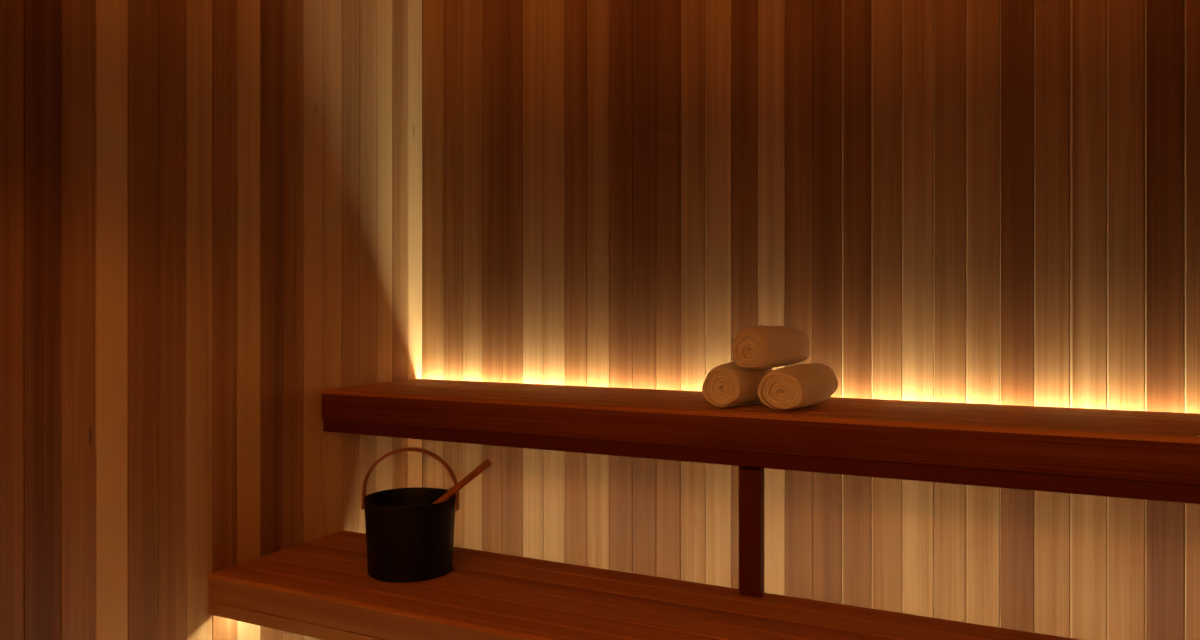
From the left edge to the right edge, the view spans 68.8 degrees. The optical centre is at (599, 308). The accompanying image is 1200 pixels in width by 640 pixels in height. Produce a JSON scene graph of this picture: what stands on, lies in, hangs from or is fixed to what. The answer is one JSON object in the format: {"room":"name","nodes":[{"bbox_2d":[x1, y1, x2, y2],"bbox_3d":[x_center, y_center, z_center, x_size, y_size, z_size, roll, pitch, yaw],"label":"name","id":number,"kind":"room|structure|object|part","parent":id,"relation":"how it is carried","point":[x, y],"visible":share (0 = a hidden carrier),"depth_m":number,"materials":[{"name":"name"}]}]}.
{"room":"sauna","nodes":[
{"label":"sauna","id":0,"kind":"room"},
{"bbox_2d":[0,0,421,639],"bbox_3d":[-1.313,-0.035,1.808,0.048,2.360,3.050,0,0,27],"label":"wall","id":1,"kind":"structure","parent":0,"point":[211,210],"depth_m":2.25,"materials":[{"name":"brown wood"}]},
{"bbox_2d":[422,0,1199,639],"bbox_3d":[0.811,-0.035,2.419,3.300,2.360,0.048,0,0,27],"label":"wall","id":2,"kind":"structure","parent":0,"point":[955,201],"depth_m":2.47,"materials":[{"name":"brown wood"}]},
{"bbox_3d":[0.139,1.170,1.079,3.300,0.050,3.050,0,0,27],"label":"floor","id":3,"kind":"structure","parent":0,"visible":0},
{"bbox_2d":[208,530,1079,639],"bbox_3d":[0.508,0.920,1.816,3.194,0.450,0.501,0,0,27],"label":"bench","id":4,"kind":"object","parent":3,"relation":"on","point":[322,588],"visible":0.89,"depth_m":2.09,"materials":[{"name":"brown wood"}]},
{"bbox_3d":[0.406,0.787,1.613,3.194,0.034,0.046,0,0,27],"label":"support rail","id":5,"kind":"part","parent":4,"relation":"part of","materials":[{"name":"brown wood"}]},
{"bbox_2d":[361,447,459,582],"bbox_3d":[-0.504,0.532,2.335,0.242,0.325,0.242,0,0,38],"label":"pail","id":6,"kind":"object","parent":4,"relation":"on","point":[410,538],"visible":0.98,"depth_m":2.25,"materials":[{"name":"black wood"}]},
{"bbox_3d":[-0.504,0.451,2.335,0.259,0.163,0.029,0,0,3],"label":"handle","id":7,"kind":"part","parent":6,"relation":"part of","materials":[{"name":"brown wood"}]},
{"bbox_2d":[433,458,491,503],"bbox_3d":[-0.424,0.508,2.282,0.285,0.232,0.060,0,0,-2],"label":"ladle","id":8,"kind":"object","parent":6,"relation":"in","point":[484,465],"visible":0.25,"depth_m":2.29,"materials":[{"name":"brown wood"}]},
{"bbox_2d":[321,379,1199,597],"bbox_3d":[0.682,0.470,2.163,3.194,0.450,0.462,0,0,27],"label":"bench","id":9,"kind":"object","parent":4,"relation":"on","point":[1144,455],"visible":1,"depth_m":2.07,"materials":[{"name":"brown wood"}]},
{"bbox_2d":[702,361,772,407],"bbox_3d":[0.363,0.188,2.250,0.120,0.113,0.268,0,0,32],"label":"rolled towel","id":10,"kind":"object","parent":9,"relation":"on","point":[729,384],"visible":0.89,"depth_m":2.15,"materials":[{"name":"beige fabric"}]},
{"bbox_3d":[0.369,0.534,2.133,0.056,0.320,0.034,0,0,27],"label":"post","id":11,"kind":"part","parent":9,"relation":"part of","materials":[{"name":"brown wood"}]},
{"bbox_3d":[0.590,0.355,1.979,3.194,0.037,0.039,0,0,27],"label":"support rail","id":12,"kind":"part","parent":9,"relation":"part of","materials":[{"name":"red wood"}]},
{"bbox_2d":[758,363,837,408],"bbox_3d":[0.496,0.191,2.181,0.137,0.107,0.285,0,0,33],"label":"rolled towel","id":13,"kind":"object","parent":9,"relation":"on","point":[800,385],"visible":1,"depth_m":2.08,"materials":[{"name":"beige fabric"}]},
{"bbox_2d":[731,325,809,368],"bbox_3d":[0.433,0.093,2.208,0.117,0.106,0.277,0,0,36],"label":"rolled towel","id":14,"kind":"object","parent":13,"relation":"on","point":[755,347],"visible":1,"depth_m":2.12,"materials":[{"name":"beige fabric"}]}
]}

